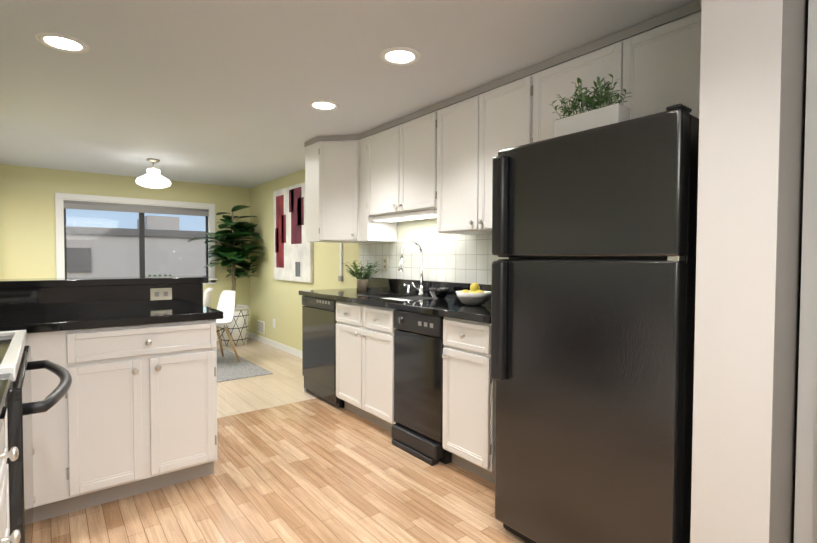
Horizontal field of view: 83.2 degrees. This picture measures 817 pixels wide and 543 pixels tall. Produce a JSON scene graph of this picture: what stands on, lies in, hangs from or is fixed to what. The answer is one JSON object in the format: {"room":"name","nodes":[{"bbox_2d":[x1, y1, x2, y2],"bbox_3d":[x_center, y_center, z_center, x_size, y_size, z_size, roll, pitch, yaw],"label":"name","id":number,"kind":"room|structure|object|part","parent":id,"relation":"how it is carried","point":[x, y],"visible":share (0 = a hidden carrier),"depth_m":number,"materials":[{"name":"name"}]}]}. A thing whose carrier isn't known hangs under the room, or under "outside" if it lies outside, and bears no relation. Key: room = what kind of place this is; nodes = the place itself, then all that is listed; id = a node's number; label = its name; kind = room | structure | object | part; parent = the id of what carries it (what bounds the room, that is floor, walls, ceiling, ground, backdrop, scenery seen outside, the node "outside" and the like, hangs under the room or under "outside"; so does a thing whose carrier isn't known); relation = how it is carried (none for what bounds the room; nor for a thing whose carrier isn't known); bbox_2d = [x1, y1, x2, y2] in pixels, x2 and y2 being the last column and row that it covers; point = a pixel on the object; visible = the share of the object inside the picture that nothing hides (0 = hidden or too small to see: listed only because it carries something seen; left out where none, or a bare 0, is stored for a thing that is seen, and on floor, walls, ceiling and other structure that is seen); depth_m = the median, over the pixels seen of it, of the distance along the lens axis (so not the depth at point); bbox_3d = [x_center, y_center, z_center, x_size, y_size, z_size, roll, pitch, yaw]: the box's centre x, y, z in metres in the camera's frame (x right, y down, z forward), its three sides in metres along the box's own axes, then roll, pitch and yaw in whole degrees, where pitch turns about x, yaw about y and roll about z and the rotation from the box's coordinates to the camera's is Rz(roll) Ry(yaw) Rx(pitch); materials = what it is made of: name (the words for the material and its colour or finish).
{"room":"kitchen and dining room","nodes":[
{"label":"kitchen and dining room","id":0,"kind":"room"},
{"bbox_2d":[0,164,250,334],"bbox_3d":[-3.753,-0.104,6.094,3.270,2.290,0.120,-1,2,-38],"label":"wall","id":1,"kind":"structure","parent":0,"point":[27,227],"depth_m":5.56,"materials":[{"name":"beige paint"}]},
{"bbox_2d":[55,192,217,284],"bbox_3d":[-3.572,-0.387,6.182,1.890,1.170,0.150,-1,2,-38],"label":"window","id":2,"kind":"structure","parent":1,"relation":"in","point":[65,201],"depth_m":6.11,"materials":[{"name":"white"}]},
{"bbox_2d":[150,288,171,299],"bbox_3d":[-1.536,0.140,2.859,0.120,0.074,0.006,-1,2,-38],"label":"outlet","id":3,"kind":"object","parent":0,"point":[160,293],"visible":1,"depth_m":2.86,"materials":[{"name":"beige plastic"}]},
{"bbox_2d":[31,338,528,542],"bbox_3d":[-1.113,1.191,2.846,3.390,0.100,8.550,-1,2,-38],"label":"floor","id":4,"kind":"structure","parent":0,"point":[294,463],"depth_m":2.41,"materials":[{"name":"brown wood"}]},
{"bbox_2d":[0,423,19,542],"bbox_3d":[-1.102,0.754,0.778,0.625,0.890,0.538,-1,2,-38],"label":"base cabinet","id":5,"kind":"object","parent":4,"relation":"on","point":[4,454],"depth_m":1.07,"materials":[{"name":"white wood"}]},
{"bbox_2d":[0,373,12,438],"bbox_3d":[-0.400,0.317,-0.121,0.637,0.040,2.797,-1,2,-38],"label":"countertop","id":6,"kind":"structure","parent":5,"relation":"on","point":[6,380],"depth_m":1.05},
{"bbox_2d":[16,343,27,537],"bbox_3d":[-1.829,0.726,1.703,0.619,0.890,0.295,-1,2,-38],"label":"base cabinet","id":7,"kind":"object","parent":4,"relation":"on","point":[26,344],"depth_m":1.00,"materials":[{"name":"white wood"}]},
{"bbox_2d":[0,330,71,542],"bbox_3d":[-1.442,0.632,1.333,0.763,1.100,0.754,-1,2,-38],"label":"range","id":8,"kind":"object","parent":4,"relation":"on","point":[17,363],"visible":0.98,"depth_m":1.27,"materials":[{"name":"white metal"}]},
{"bbox_2d":[28,315,219,522],"bbox_3d":[-1.553,0.704,2.503,0.830,0.890,0.574,-1,2,-38],"label":"base cabinet","id":9,"kind":"object","parent":4,"relation":"on","point":[132,411],"depth_m":2.26,"materials":[{"name":"white wood"}]},
{"bbox_2d":[0,323,27,342],"bbox_3d":[-1.825,0.261,1.701,0.637,0.040,0.310,-1,2,-38],"label":"countertop","id":10,"kind":"structure","parent":9,"relation":"on","point":[15,326],"depth_m":1.93,"materials":[{"name":"stone"}]},
{"bbox_2d":[0,303,222,330],"bbox_3d":[-1.774,0.244,2.309,1.466,0.040,0.585,-1,2,-38],"label":"countertop","id":11,"kind":"structure","parent":9,"relation":"on","point":[83,316],"depth_m":2.37,"materials":[{"name":"black stone"}]},
{"bbox_2d":[187,205,264,345],"bbox_3d":[-2.482,0.063,6.338,0.902,1.947,0.917,-1,2,-38],"label":"fig tree","id":12,"kind":"object","parent":4,"relation":"on","point":[228,253],"visible":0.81,"depth_m":6.46,"materials":[{"name":"green plant"}]},
{"bbox_2d":[217,348,272,381],"bbox_3d":[-2.793,1.069,4.887,2.120,0.016,1.700,-1,2,-38],"label":"dining rug","id":13,"kind":"object","parent":4,"relation":"on","point":[230,367],"visible":0.1,"depth_m":5.05,"materials":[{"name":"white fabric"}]},
{"bbox_2d":[203,288,212,306],"bbox_3d":[-2.741,0.625,5.855,0.478,0.818,0.472,0,2,-18],"label":"chair","id":14,"kind":"object","parent":13,"relation":"on","point":[207,297],"visible":0.1,"depth_m":5.79,"materials":[{"name":"white plastic"}]},
{"bbox_2d":[216,290,240,361],"bbox_3d":[-2.243,0.641,5.335,0.472,0.818,0.478,2,2,42],"label":"chair","id":15,"kind":"object","parent":13,"relation":"on","point":[226,303],"visible":0.44,"depth_m":5.49,"materials":[{"name":"white plastic"}]},
{"bbox_2d":[336,300,418,431],"bbox_3d":[-0.100,0.679,3.582,0.626,0.890,0.802,-1,2,-38],"label":"base cabinet","id":16,"kind":"object","parent":4,"relation":"on","point":[365,328],"depth_m":3.35,"materials":[{"name":"white wood"}]},
{"bbox_2d":[302,296,343,407],"bbox_3d":[-0.544,0.665,4.131,0.616,0.885,0.604,-1,2,-38],"label":"dishwasher","id":17,"kind":"object","parent":16,"relation":"in","point":[319,321],"visible":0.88,"depth_m":3.91,"materials":[{"name":"black metal"}]},
{"bbox_2d":[392,310,451,465],"bbox_3d":[0.270,0.697,3.063,0.650,0.885,0.466,-1,2,-38],"label":"trash compactor","id":18,"kind":"object","parent":4,"relation":"on","point":[417,429],"visible":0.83,"depth_m":2.85,"materials":[{"name":"black metal"}]},
{"bbox_2d":[442,316,495,483],"bbox_3d":[0.555,0.705,2.745,0.626,0.890,0.380,-1,2,-38],"label":"base cabinet","id":19,"kind":"object","parent":4,"relation":"on","point":[469,389],"depth_m":2.53,"materials":[{"name":"white wood"}]},
{"bbox_2d":[299,288,490,323],"bbox_3d":[-0.039,0.217,3.481,0.642,0.040,2.310,-1,2,-38],"label":"countertop","id":20,"kind":"structure","parent":19,"relation":"on","point":[451,307],"depth_m":3.15,"materials":[{"name":"black stone"}]},
{"bbox_2d":[344,260,380,290],"bbox_3d":[-0.422,0.036,4.172,0.387,0.278,0.397,-1,2,-38],"label":"potted plant","id":21,"kind":"object","parent":20,"relation":"on","point":[362,284],"visible":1,"depth_m":4.12,"materials":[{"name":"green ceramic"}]},
{"bbox_2d":[383,296,410,299],"bbox_3d":[-0.099,0.308,3.574,0.370,0.172,0.650,-1,2,-38],"label":"sink","id":22,"kind":"object","parent":20,"relation":"in","point":[384,297],"depth_m":3.82,"materials":[{"name":"silver metal"}]},
{"bbox_2d":[398,240,426,295],"bbox_3d":[-0.023,-0.030,3.692,0.261,0.442,0.215,-1,2,-38],"label":"faucet","id":23,"kind":"object","parent":20,"relation":"on","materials":[{"name":"silver metal"}]},
{"bbox_2d":[429,287,448,298],"bbox_3d":[0.226,0.161,3.424,0.150,0.075,0.150,-1,2,-38],"label":"bowl","id":24,"kind":"object","parent":20,"relation":"on","point":[438,292],"visible":1,"depth_m":3.37,"materials":[{"name":"black"}]},
{"bbox_2d":[456,283,490,305],"bbox_3d":[0.416,0.143,2.937,0.230,0.140,0.230,-1,2,-38],"label":"fruit bowl","id":25,"kind":"object","parent":20,"relation":"on","point":[474,295],"visible":0.98,"depth_m":2.87,"materials":[{"name":"white ceramic"}]},
{"bbox_2d":[491,103,698,542],"bbox_3d":[0.923,0.316,1.987,0.876,1.712,0.748,-1,2,-38],"label":"fridge","id":26,"kind":"object","parent":4,"relation":"on","point":[593,280],"visible":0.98,"depth_m":1.66,"materials":[{"name":"black metal"}]},
{"bbox_2d":[548,74,631,137],"bbox_3d":[0.750,-0.665,1.929,0.153,0.272,0.354,-1,2,-38],"label":"potted plant","id":27,"kind":"object","parent":26,"relation":"on","point":[602,115],"visible":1,"depth_m":1.88,"materials":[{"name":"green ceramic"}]},
{"bbox_2d":[794,0,816,542],"bbox_3d":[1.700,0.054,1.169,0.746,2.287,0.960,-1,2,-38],"label":"door frame","id":28,"kind":"structure","parent":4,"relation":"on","point":[805,523],"depth_m":1.33,"materials":[{"name":"white paint"}]},
{"bbox_2d":[0,0,696,187],"bbox_3d":[-1.104,-1.198,2.779,3.390,0.100,8.550,-1,2,-38],"label":"ceiling","id":29,"kind":"structure","parent":0,"point":[220,92],"depth_m":2.60,"materials":[{"name":"white paint"}]},
{"bbox_2d":[35,32,89,53],"bbox_3d":[-1.714,-1.131,2.285,0.216,0.008,0.216,-1,2,-38],"label":"recessed light","id":30,"kind":"object","parent":29,"relation":"in","point":[62,42],"visible":0.98,"depth_m":2.28,"materials":[{"name":"white"}]},
{"bbox_2d":[135,158,170,188],"bbox_3d":[-2.771,-1.060,5.003,0.344,0.307,0.344,-1,2,-38],"label":"pendant light","id":31,"kind":"object","parent":29,"relation":"hanging from","point":[153,161],"depth_m":4.93,"materials":[{"name":"white glass"}]},
{"bbox_3d":[-2.772,-0.993,5.005,0.344,0.172,0.344,-1,2,-38],"label":"ceiling pendant light shade","id":32,"kind":"part","parent":31,"relation":"part of","materials":[{"name":"white glass"}]},
{"bbox_2d":[308,100,338,110],"bbox_3d":[-0.590,-1.153,3.202,0.216,0.008,0.216,-1,2,-38],"label":"recessed light","id":33,"kind":"object","parent":29,"relation":"in","point":[323,105],"visible":0.98,"depth_m":3.20,"materials":[{"name":"white"}]},
{"bbox_2d":[380,47,420,65],"bbox_3d":[-0.044,-1.129,2.423,0.216,0.008,0.216,-1,2,-38],"label":"recessed light","id":34,"kind":"object","parent":29,"relation":"in","point":[400,56],"visible":1,"depth_m":2.42,"materials":[{"name":"white"}]},
{"bbox_2d":[250,169,508,350],"bbox_3d":[0.179,-0.027,3.820,0.120,2.290,8.550,-1,2,-38],"label":"wall","id":35,"kind":"structure","parent":0,"point":[458,258],"depth_m":4.91,"materials":[{"name":"yellow paint"}]},
{"bbox_2d":[257,320,264,333],"bbox_3d":[-2.159,0.809,6.721,0.013,0.180,0.280,-1,2,-38],"label":"air vent","id":36,"kind":"object","parent":35,"relation":"in","point":[260,326],"visible":1,"depth_m":6.70,"materials":[{"name":"white"}]},
{"bbox_2d":[250,332,301,357],"bbox_3d":[-1.480,1.013,5.856,0.015,0.085,3.110,-1,2,-38],"label":"baseboard","id":37,"kind":"structure","parent":35,"relation":"attached to","point":[287,349],"depth_m":6.22,"materials":[{"name":"white wood"}]},
{"bbox_2d":[273,182,312,282],"bbox_3d":[-1.464,-0.473,5.778,0.036,1.180,1.100,-1,2,-38],"label":"picture","id":38,"kind":"object","parent":35,"relation":"attached to","point":[293,255],"visible":0.98,"depth_m":5.74,"materials":[{"name":"fabric"}]},
{"bbox_2d":[338,243,342,280],"bbox_3d":[-0.712,-0.116,4.834,0.030,0.435,0.060,-1,2,-38],"label":"cord cover","id":39,"kind":"object","parent":35,"relation":"attached to","point":[340,277],"visible":0.81,"depth_m":4.82,"materials":[{"name":"white plastic"}]},
{"bbox_2d":[304,131,396,242],"bbox_3d":[-0.510,-0.724,4.128,0.561,0.912,0.721,-1,2,-38],"label":"upper cabinet","id":40,"kind":"object","parent":35,"relation":"attached to","point":[336,167],"depth_m":3.99,"materials":[{"name":"white wood"}]},
{"bbox_2d":[383,257,387,270],"bbox_3d":[-0.214,-0.069,4.216,0.009,0.120,0.080,-1,2,-38],"label":"outlet","id":41,"kind":"object","parent":35,"relation":"attached to","point":[385,263],"visible":1,"depth_m":4.21,"materials":[{"name":"beige plastic"}]},
{"bbox_2d":[368,107,427,216],"bbox_3d":[0.046,-0.808,3.605,0.326,0.712,0.875,-1,2,-38],"label":"upper cabinet","id":42,"kind":"object","parent":35,"relation":"attached to","point":[397,149],"depth_m":3.49,"materials":[{"name":"white wood"}]},
{"bbox_2d":[372,209,436,221],"bbox_3d":[0.016,-0.431,3.597,0.200,0.036,0.780,-1,2,-38],"label":"under-cabinet light","id":43,"kind":"object","parent":42,"relation":"attached to","point":[424,214],"visible":0.79,"depth_m":3.51,"materials":[{"name":"white plastic"}]},
{"bbox_2d":[357,277,490,299],"bbox_3d":[0.206,0.135,3.670,0.021,0.115,2.310,-1,2,-38],"label":"backsplash","id":44,"kind":"structure","parent":35,"relation":"attached to","point":[384,285],"depth_m":3.73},
{"bbox_2d":[428,68,527,234],"bbox_3d":[0.560,-0.700,2.950,0.326,0.887,0.887,-1,2,-38],"label":"upper cabinet","id":45,"kind":"object","parent":35,"relation":"attached to","point":[439,156],"depth_m":2.90,"materials":[{"name":"white wood"}]},
{"bbox_2d":[528,36,607,143],"bbox_3d":[0.974,-0.874,2.417,0.326,0.507,0.546,-1,2,-38],"label":"upper cabinet","id":46,"kind":"object","parent":35,"relation":"attached to","point":[549,78],"depth_m":2.40,"materials":[{"name":"white wood"}]},
{"bbox_2d":[608,0,701,119],"bbox_3d":[1.259,-0.862,2.052,0.326,0.507,0.546,-1,2,-38],"label":"upper cabinet","id":47,"kind":"object","parent":35,"relation":"attached to","point":[656,60],"depth_m":2.01,"materials":[{"name":"white wood"}]},
{"bbox_2d":[690,0,808,542],"bbox_3d":[1.279,0.040,1.586,0.900,2.290,0.195,-1,2,-38],"label":"wall","id":48,"kind":"structure","parent":0,"point":[753,76],"depth_m":1.30,"materials":[{"name":"grey paint"}]},
{"label":"outside","id":49,"kind":"structure","parent":0,"visible":0},
{"bbox_2d":[66,215,205,277],"bbox_3d":[-5.090,5.232,10.585,120.000,15.760,100.000,-1,2,-38],"label":"building","id":50,"kind":"structure","parent":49,"point":[120,261],"depth_m":15.01,"materials":[{"name":"grey paint"}]}
]}

